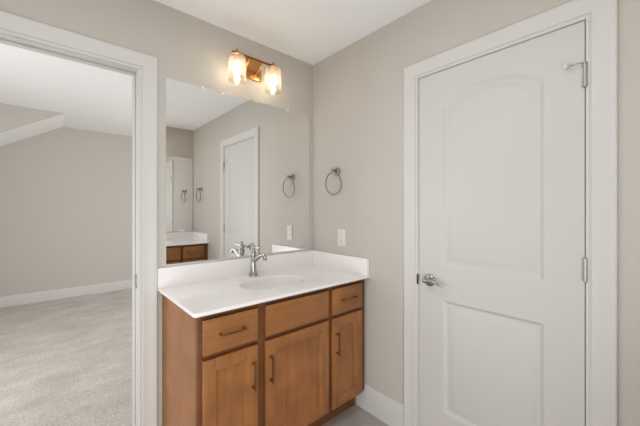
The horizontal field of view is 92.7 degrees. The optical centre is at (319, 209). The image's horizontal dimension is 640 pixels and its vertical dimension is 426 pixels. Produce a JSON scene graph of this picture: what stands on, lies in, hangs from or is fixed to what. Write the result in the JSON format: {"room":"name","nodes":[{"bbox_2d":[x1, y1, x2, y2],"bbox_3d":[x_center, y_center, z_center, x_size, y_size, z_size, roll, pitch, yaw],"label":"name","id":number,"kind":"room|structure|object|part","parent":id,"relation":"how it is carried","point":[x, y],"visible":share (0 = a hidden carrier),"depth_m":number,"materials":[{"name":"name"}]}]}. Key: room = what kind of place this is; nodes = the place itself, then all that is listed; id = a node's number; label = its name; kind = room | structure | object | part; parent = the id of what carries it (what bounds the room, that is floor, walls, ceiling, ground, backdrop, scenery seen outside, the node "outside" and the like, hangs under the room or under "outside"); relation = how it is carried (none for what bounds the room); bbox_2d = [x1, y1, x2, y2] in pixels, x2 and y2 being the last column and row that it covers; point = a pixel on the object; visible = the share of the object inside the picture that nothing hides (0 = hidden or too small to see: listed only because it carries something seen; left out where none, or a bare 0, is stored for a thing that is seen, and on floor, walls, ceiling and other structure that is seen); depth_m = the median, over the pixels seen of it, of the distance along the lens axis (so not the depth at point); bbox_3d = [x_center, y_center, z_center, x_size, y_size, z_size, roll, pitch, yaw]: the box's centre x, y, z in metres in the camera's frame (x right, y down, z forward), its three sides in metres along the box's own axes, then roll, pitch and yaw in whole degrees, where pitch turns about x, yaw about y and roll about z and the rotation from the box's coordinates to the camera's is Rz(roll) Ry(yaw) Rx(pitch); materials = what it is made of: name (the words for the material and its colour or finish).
{"room":"bathroom","nodes":[
{"label":"bathroom","id":0,"kind":"room"},
{"bbox_2d":[0,103,64,131],"bbox_3d":[-3.801,-0.733,3.307,1.590,0.938,0.020,0,0,-41],"label":"wall","id":1,"kind":"structure","parent":0,"point":[11,116],"depth_m":3.56,"materials":[{"name":"beige paint"}]},
{"bbox_2d":[0,114,64,146],"bbox_3d":[-4.083,-0.733,3.626,1.590,0.938,0.830,0,0,-41],"label":"ceiling","id":2,"kind":"structure","parent":0,"point":[26,131],"depth_m":3.92,"materials":[{"name":"white paint"}]},
{"bbox_2d":[0,127,131,296],"bbox_3d":[-3.297,0.053,4.933,4.676,2.510,0.088,0,0,-41],"label":"wall","id":3,"kind":"structure","parent":0,"point":[66,193],"depth_m":4.47,"materials":[{"name":"beige paint"}]},
{"bbox_2d":[0,280,131,307],"bbox_3d":[-3.263,1.234,4.895,4.500,0.140,0.014,0,0,-41],"label":"baseboard","id":4,"kind":"structure","parent":3,"relation":"attached to","point":[5,301],"depth_m":4.45,"materials":[{"name":"grey paint"}]},
{"bbox_2d":[0,43,131,135],"bbox_3d":[-2.001,-1.232,3.468,4.676,0.060,4.000,0,0,-41],"label":"ceiling","id":5,"kind":"structure","parent":0,"point":[91,98],"depth_m":3.07,"materials":[{"name":"white paint"}]},
{"bbox_2d":[0,0,312,425],"bbox_3d":[-0.493,0.053,2.074,4.088,2.510,0.088,0,0,-41],"label":"wall","id":6,"kind":"structure","parent":0,"point":[189,49],"depth_m":1.71,"materials":[{"name":"beige paint"}]},
{"bbox_2d":[0,10,157,425],"bbox_3d":[-1.272,0.239,1.385,0.960,2.138,0.126,0,0,-41],"label":"door frame","id":7,"kind":"structure","parent":6,"relation":"attached to","point":[15,30],"depth_m":1.61,"materials":[{"name":"grey paint"}]},
{"bbox_2d":[158,250,311,288],"bbox_3d":[-0.469,0.374,2.013,1.090,0.106,0.032,0,0,-41],"label":"backsplash","id":8,"kind":"structure","parent":6,"relation":"attached to","point":[171,276],"depth_m":1.90,"materials":[{"name":"stone"}]},
{"bbox_2d":[166,78,308,266],"bbox_3d":[-0.469,-0.206,2.030,1.028,1.054,0.008,0,0,-41],"label":"wall mirror","id":9,"kind":"object","parent":6,"relation":"attached to","point":[237,168],"visible":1,"depth_m":1.94,"materials":[{"name":"clear glass"}]},
{"bbox_2d":[231,48,277,85],"bbox_3d":[-0.427,-0.885,1.962,0.365,0.215,0.165,0,0,-41],"label":"vanity light","id":10,"kind":"object","parent":6,"relation":"attached to","point":[245,66],"visible":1,"depth_m":2.00,"materials":[{"name":"gold metal"}]},
{"bbox_2d":[231,52,242,74],"bbox_3d":[-0.504,-0.879,1.855,0.072,0.130,0.072,0,0,-41],"label":"shade","id":11,"kind":"object","parent":10,"relation":"attached to","point":[237,56],"depth_m":1.84,"materials":[{"name":"white glass"}]},
{"bbox_2d":[268,65,277,85],"bbox_3d":[-0.312,-0.879,2.026,0.072,0.130,0.072,0,0,-41],"label":"shade","id":12,"kind":"object","parent":10,"relation":"attached to","point":[272,68],"depth_m":2.01,"materials":[{"name":"white glass"}]},
{"bbox_2d":[0,288,388,425],"bbox_3d":[-1.054,1.331,2.397,4.500,0.054,6.685,0,0,-41],"label":"floor","id":13,"kind":"structure","parent":0,"point":[65,361],"depth_m":2.56,"materials":[{"name":"carpet"}]},
{"bbox_2d":[162,279,363,425],"bbox_3d":[-0.268,0.876,1.819,1.086,0.862,0.588,0,0,-41],"label":"vanity cabinet","id":14,"kind":"object","parent":13,"relation":"on","point":[296,360],"visible":0.93,"depth_m":1.55,"materials":[{"name":"brown wood"}]},
{"bbox_3d":[-0.398,0.545,1.371,0.260,0.151,0.020,0,0,-41],"label":"drawer","id":15,"kind":"part","parent":14,"relation":"part of","materials":[{"name":"brown wood"}]},
{"bbox_3d":[-0.398,0.907,1.371,0.260,0.529,0.020,0,0,-41],"label":"door","id":16,"kind":"part","parent":14,"relation":"part of","materials":[{"name":"brown wood"}]},
{"bbox_3d":[-0.382,0.542,1.349,0.128,0.008,0.034,0,0,-41],"label":"handle","id":17,"kind":"part","parent":14,"relation":"part of","materials":[{"name":"brown metal"}]},
{"bbox_3d":[-0.305,0.777,1.417,0.008,0.128,0.034,0,0,-41],"label":"handle","id":18,"kind":"part","parent":14,"relation":"part of","materials":[{"name":"brown metal"}]},
{"bbox_2d":[158,250,369,317],"bbox_3d":[-0.283,0.437,1.817,1.111,0.230,0.571,0,0,-41],"label":"countertop","id":19,"kind":"structure","parent":14,"relation":"on","point":[208,288],"depth_m":1.83,"materials":[{"name":"stone"}]},
{"bbox_2d":[249,243,266,276],"bbox_3d":[-0.387,0.321,1.911,0.058,0.212,0.187,0,0,-41],"label":"faucet","id":20,"kind":"object","parent":19,"relation":"on","point":[253,272],"visible":1,"depth_m":1.94,"materials":[{"name":"silver metal"}]},
{"bbox_3d":[-0.408,0.244,1.935,0.030,0.057,0.121,0,0,-41],"label":"lever","id":21,"kind":"part","parent":20,"relation":"part of","materials":[{"name":"silver metal"}]},
{"bbox_3d":[-0.376,0.307,1.899,0.027,0.070,0.154,0,0,-41],"label":"spout","id":22,"kind":"part","parent":20,"relation":"part of","materials":[{"name":"silver metal"}]},
{"bbox_2d":[239,275,304,289],"bbox_3d":[-0.276,0.490,1.801,0.414,0.124,0.304,0,0,-41],"label":"basin","id":23,"kind":"object","parent":19,"relation":"in","point":[268,282],"depth_m":1.93,"materials":[{"name":"white ceramic"}]},
{"bbox_3d":[-0.233,0.777,1.481,0.008,0.128,0.034,0,0,-41],"label":"handle","id":24,"kind":"part","parent":14,"relation":"part of","materials":[{"name":"brown metal"}]},
{"bbox_3d":[-0.111,0.545,1.625,0.417,0.151,0.020,0,0,-41],"label":"false drawer","id":25,"kind":"part","parent":14,"relation":"part of","materials":[{"name":"brown wood"}]},
{"bbox_3d":[-0.111,0.907,1.625,0.417,0.529,0.020,0,0,-41],"label":"door","id":26,"kind":"part","parent":14,"relation":"part of","materials":[{"name":"brown wood"}]},
{"bbox_3d":[0.107,0.788,1.781,0.008,0.128,0.034,0,0,-41],"label":"handle","id":27,"kind":"part","parent":14,"relation":"part of","materials":[{"name":"brown metal"}]},
{"bbox_3d":[0.167,0.545,1.871,0.260,0.151,0.020,0,0,-41],"label":"drawer","id":28,"kind":"part","parent":14,"relation":"part of","materials":[{"name":"brown wood"}]},
{"bbox_3d":[0.167,0.907,1.871,0.260,0.529,0.020,0,0,-41],"label":"door","id":29,"kind":"part","parent":14,"relation":"part of","materials":[{"name":"brown wood"}]},
{"bbox_3d":[0.180,0.542,1.846,0.128,0.008,0.034,0,0,-41],"label":"handle","id":30,"kind":"part","parent":14,"relation":"part of","materials":[{"name":"brown metal"}]},
{"bbox_2d":[155,0,430,64],"bbox_3d":[-0.094,-1.162,0.557,2.676,0.060,2.833,0,0,-41],"label":"ceiling","id":31,"kind":"structure","parent":0,"point":[308,31],"depth_m":1.81,"materials":[{"name":"white paint"}]},
{"bbox_2d":[313,0,639,425],"bbox_3d":[0.895,0.088,1.391,0.088,2.440,2.773,0,0,-41],"label":"wall","id":32,"kind":"structure","parent":0,"point":[358,88],"depth_m":1.86,"materials":[{"name":"beige paint"}]},
{"bbox_2d":[325,168,341,195],"bbox_3d":[0.104,-0.197,2.173,0.060,0.202,0.168,0,0,-41],"label":"towel ring","id":33,"kind":"object","parent":32,"relation":"attached to","point":[336,171],"visible":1,"depth_m":2.17,"materials":[{"name":"grey metal"}]},
{"bbox_3d":[0.104,-0.268,2.173,0.060,0.060,0.060,0,0,-41],"label":"mounting post","id":34,"kind":"part","parent":33,"relation":"part of","materials":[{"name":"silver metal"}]},
{"bbox_2d":[338,229,345,246],"bbox_3d":[0.152,0.202,2.158,0.008,0.122,0.076,0,0,-41],"label":"wall outlet","id":35,"kind":"object","parent":32,"relation":"attached to","point":[341,232],"visible":1,"depth_m":2.15,"materials":[{"name":"white plastic"}]},
{"bbox_2d":[356,383,402,425],"bbox_3d":[0.788,1.225,1.435,0.014,0.165,1.635,0,0,-41],"label":"baseboard","id":36,"kind":"structure","parent":32,"relation":"attached to","point":[383,407],"depth_m":1.89,"materials":[{"name":"grey paint"}]},
{"bbox_2d":[420,21,587,425],"bbox_3d":[0.782,0.285,1.428,0.096,2.022,0.714,0,0,-41],"label":"door","id":37,"kind":"structure","parent":32,"relation":"in","point":[504,261],"depth_m":1.39,"materials":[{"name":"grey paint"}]},
{"bbox_3d":[0.597,0.386,1.612,0.063,0.066,0.134,0,0,-41],"label":"lever handle","id":38,"kind":"part","parent":37,"relation":"part of","materials":[{"name":"silver metal"}]},
{"bbox_2d":[403,0,617,425],"bbox_3d":[0.816,0.245,1.467,0.107,2.126,0.890,0,0,-41],"label":"door frame","id":39,"kind":"structure","parent":32,"relation":"attached to","point":[600,17],"depth_m":1.16,"materials":[{"name":"grey paint"}]}
]}

